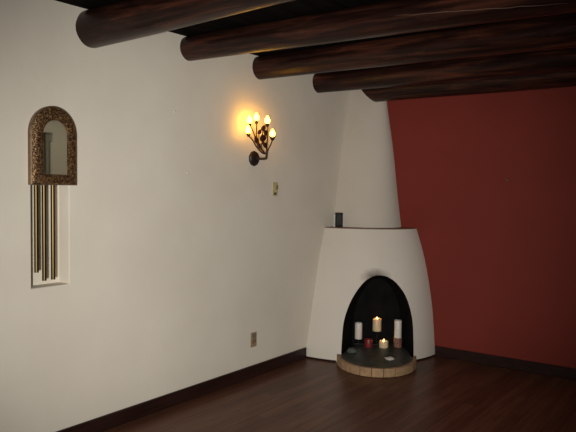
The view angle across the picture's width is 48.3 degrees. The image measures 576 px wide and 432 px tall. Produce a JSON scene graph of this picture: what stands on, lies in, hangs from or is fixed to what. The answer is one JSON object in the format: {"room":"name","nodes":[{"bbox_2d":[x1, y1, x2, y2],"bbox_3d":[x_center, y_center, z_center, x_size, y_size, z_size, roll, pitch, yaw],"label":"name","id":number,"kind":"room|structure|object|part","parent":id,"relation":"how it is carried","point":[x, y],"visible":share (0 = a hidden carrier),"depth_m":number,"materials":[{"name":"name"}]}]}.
{"room":"traditional dwelling","nodes":[
{"label":"traditional dwelling","id":0,"kind":"room"},
{"bbox_2d":[0,0,349,431],"bbox_3d":[-1.518,0.065,3.533,0.200,2.535,7.400,2,3,36],"label":"wall","id":1,"kind":"structure","parent":0,"point":[165,275],"depth_m":4.18,"materials":[{"name":"white paint"}]},
{"bbox_2d":[28,106,76,280],"bbox_3d":[-1.311,-0.127,3.599,0.042,0.970,0.292,2,3,36],"label":"door chime","id":2,"kind":"object","parent":1,"relation":"attached to","point":[52,134],"visible":1,"depth_m":3.56,"materials":[{"name":"orange metal"}]},
{"bbox_3d":[-1.312,-0.393,3.591,0.030,0.440,0.292,2,3,36],"label":"casing","id":3,"kind":"part","parent":2,"relation":"part of","materials":[{"name":"orange metal"}]},
{"bbox_3d":[-1.295,-0.392,3.578,0.012,0.428,0.280,2,3,36],"label":"plate","id":4,"kind":"part","parent":2,"relation":"part of","materials":[{"name":"orange metal"}]},
{"bbox_2d":[43,120,66,174],"bbox_3d":[-1.299,-0.383,3.581,0.003,0.301,0.149,2,3,36],"label":"mirror","id":5,"kind":"object","parent":2,"relation":"attached to","point":[54,131],"depth_m":3.58,"materials":[{"name":"clear glass"}]},
{"bbox_2d":[56,347,305,431],"bbox_3d":[-1.738,1.302,3.120,0.018,0.093,6.404,2,3,36],"label":"baseboard","id":6,"kind":"structure","parent":1,"relation":"attached to","point":[111,420],"depth_m":4.46,"materials":[{"name":"brown wood"}]},
{"bbox_2d":[251,332,256,346],"bbox_3d":[-0.272,0.983,5.105,0.010,0.116,0.072,2,3,36],"label":"wall outlet","id":7,"kind":"object","parent":1,"relation":"attached to","point":[254,334],"visible":1,"depth_m":5.10,"materials":[{"name":"beige plastic"}]},
{"bbox_2d":[246,112,274,165],"bbox_3d":[-0.237,-0.590,4.950,0.143,0.406,0.301,2,3,36],"label":"wall sconce","id":8,"kind":"object","parent":1,"relation":"attached to","point":[254,158],"visible":1,"depth_m":4.92,"materials":[{"name":"brown metal"}]},
{"bbox_3d":[-0.299,-0.654,4.832,0.041,0.062,0.040,2,3,36],"label":"bulb","id":9,"kind":"part","parent":8,"relation":"part of","materials":[{"name":"orange"}]},
{"bbox_3d":[-0.292,-0.735,4.873,0.041,0.062,0.040,2,3,36],"label":"bulb","id":10,"kind":"part","parent":8,"relation":"part of","materials":[{"name":"orange"}]},
{"bbox_3d":[-0.240,-0.760,4.905,0.041,0.062,0.040,2,3,36],"label":"bulb","id":11,"kind":"part","parent":8,"relation":"part of","materials":[{"name":"orange"}]},
{"bbox_3d":[-0.205,-0.464,4.991,0.103,0.058,0.020,2,3,29],"label":"arm","id":12,"kind":"part","parent":8,"relation":"part of","materials":[{"name":"brown metal"}]},
{"bbox_3d":[-0.159,-0.746,4.966,0.041,0.062,0.040,2,3,36],"label":"bulb","id":13,"kind":"part","parent":8,"relation":"part of","materials":[{"name":"orange"}]},
{"bbox_3d":[-0.121,-0.651,5.024,0.041,0.062,0.040,2,3,36],"label":"bulb","id":14,"kind":"part","parent":8,"relation":"part of","materials":[{"name":"orange"}]},
{"bbox_2d":[272,182,277,195],"bbox_3d":[-0.102,-0.219,5.261,0.018,0.114,0.072,2,3,36],"label":"light switch","id":15,"kind":"object","parent":1,"relation":"attached to","point":[274,184],"visible":1,"depth_m":5.26,"materials":[{"name":"beige plastic"}]},
{"bbox_2d":[55,0,485,55],"bbox_3d":[0.329,-1.174,2.131,4.750,0.100,7.400,2,3,36],"label":"ceiling","id":16,"kind":"structure","parent":0,"point":[296,8],"depth_m":3.84,"materials":[{"name":"brown wood"}]},
{"bbox_2d":[75,0,293,47],"bbox_3d":[0.594,-1.030,2.500,4.470,0.226,0.222,2,3,36],"label":"log beam","id":17,"kind":"structure","parent":16,"relation":"attached to","point":[126,20],"depth_m":3.37,"materials":[{"name":"brown wood"}]},
{"bbox_2d":[180,0,575,60],"bbox_3d":[1.068,-1.046,3.145,4.470,0.238,0.219,2,3,36],"label":"log beam","id":18,"kind":"structure","parent":16,"relation":"attached to","point":[392,17],"depth_m":3.53,"materials":[{"name":"brown wood"}]},
{"bbox_2d":[252,12,575,79],"bbox_3d":[1.529,-1.070,3.773,4.470,0.227,0.221,2,3,36],"label":"log beam","id":19,"kind":"structure","parent":16,"relation":"attached to","point":[551,32],"depth_m":4.13,"materials":[{"name":"brown wood"}]},
{"bbox_2d":[312,47,575,92],"bbox_3d":[2.021,-1.100,4.442,4.470,0.214,0.195,2,3,36],"label":"log beam","id":20,"kind":"structure","parent":16,"relation":"attached to","point":[555,60],"depth_m":4.93,"materials":[{"name":"brown wood"}]},
{"bbox_2d":[361,71,575,101],"bbox_3d":[2.403,-1.099,4.809,4.290,0.217,0.215,2,3,36],"label":"log beam","id":21,"kind":"structure","parent":16,"relation":"attached to","point":[566,78],"depth_m":5.33,"materials":[{"name":"brown wood"}]},
{"bbox_2d":[103,356,575,431],"bbox_3d":[0.301,1.458,2.244,4.750,0.100,7.400,2,3,36],"label":"floor","id":22,"kind":"structure","parent":0,"point":[442,394],"depth_m":4.49,"materials":[{"name":"brown wood"}]},
{"bbox_2d":[306,90,434,377],"bbox_3d":[0.731,0.000,5.615,0.957,2.534,0.979,2,3,36],"label":"fireplace","id":23,"kind":"object","parent":22,"relation":"on","point":[371,266],"visible":0.92,"depth_m":5.79,"materials":[{"name":"paint"}]},
{"bbox_3d":[0.282,1.255,5.631,0.303,0.013,0.019,2,3,28],"label":"foot trim","id":24,"kind":"part","parent":23,"relation":"part of","materials":[{"name":"white paint"}]},
{"bbox_2d":[333,213,342,226],"bbox_3d":[0.459,0.037,5.870,0.084,0.130,0.028,1,2,8],"label":"photo frame","id":25,"kind":"object","parent":23,"relation":"on","point":[338,217],"visible":1,"depth_m":5.86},
{"bbox_2d":[336,214,341,224],"bbox_3d":[0.466,0.034,5.867,0.052,0.102,0.012,1,2,8],"label":"picture","id":26,"kind":"object","parent":25,"relation":"attached to","point":[338,216],"depth_m":5.86},
{"bbox_2d":[346,347,356,352],"bbox_3d":[0.557,1.173,5.625,0.080,0.048,0.071,0,3,-19],"label":"stone","id":27,"kind":"object","parent":23,"relation":"on","point":[350,349],"visible":1,"depth_m":5.61,"materials":[{"name":"grey stone"}]},
{"bbox_2d":[353,330,381,344],"bbox_3d":[0.734,1.120,5.917,0.264,0.133,0.096,1,2,6],"label":"candle stand","id":28,"kind":"object","parent":23,"relation":"on","point":[358,343],"visible":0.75,"depth_m":5.90,"materials":[{"name":"metal"}]},
{"bbox_2d":[355,322,361,339],"bbox_3d":[0.651,1.056,5.924,0.068,0.158,0.068,1,2,6],"label":"pillar candle","id":29,"kind":"object","parent":28,"relation":"on","point":[358,325],"visible":1,"depth_m":5.89,"materials":[{"name":"white wax"}]},
{"bbox_2d":[373,317,380,331],"bbox_3d":[0.818,0.994,5.903,0.080,0.131,0.080,1,2,6],"label":"pillar candle","id":30,"kind":"object","parent":28,"relation":"on","point":[376,321],"visible":1,"depth_m":5.87,"materials":[{"name":"beige wax"}]},
{"bbox_2d":[364,338,372,347],"bbox_3d":[0.732,1.150,5.838,0.078,0.080,0.078,1,2,6],"label":"votive candle","id":31,"kind":"object","parent":23,"relation":"on","point":[368,342],"visible":1,"depth_m":5.81,"materials":[{"name":"red wax"}]},
{"bbox_2d":[379,339,387,347],"bbox_3d":[0.868,1.154,5.823,0.084,0.076,0.084,1,2,6],"label":"votive candle","id":32,"kind":"object","parent":23,"relation":"on","point":[383,343],"visible":1,"depth_m":5.79,"materials":[{"name":"beige wax"}]},
{"bbox_2d":[393,337,401,347],"bbox_3d":[0.996,1.148,5.831,0.080,0.090,0.079,1,2,6],"label":"candle holder","id":33,"kind":"object","parent":23,"relation":"on","point":[397,342],"visible":0.94,"depth_m":5.80,"materials":[{"name":"brown ceramic"}]},
{"bbox_2d":[394,319,401,337],"bbox_3d":[0.998,1.029,5.826,0.066,0.182,0.066,1,2,6],"label":"pillar candle","id":34,"kind":"object","parent":33,"relation":"on","point":[397,323],"visible":0.95,"depth_m":5.80,"materials":[{"name":"white wax"}]},
{"bbox_3d":[1.236,1.262,5.719,0.288,0.013,0.022,-2,3,-43],"label":"foot trim","id":35,"kind":"part","parent":23,"relation":"part of","materials":[{"name":"white paint"}]},
{"bbox_2d":[387,86,575,367],"bbox_3d":[2.527,0.044,5.028,4.550,2.535,0.200,2,3,36],"label":"wall","id":36,"kind":"structure","parent":0,"point":[500,255],"depth_m":5.46,"materials":[{"name":"red paint"}]},
{"bbox_2d":[435,346,575,379],"bbox_3d":[2.728,1.279,4.789,3.460,0.092,0.018,2,3,36],"label":"baseboard","id":37,"kind":"structure","parent":36,"relation":"attached to","point":[469,356],"depth_m":5.42,"materials":[{"name":"brown wood"}]}
]}

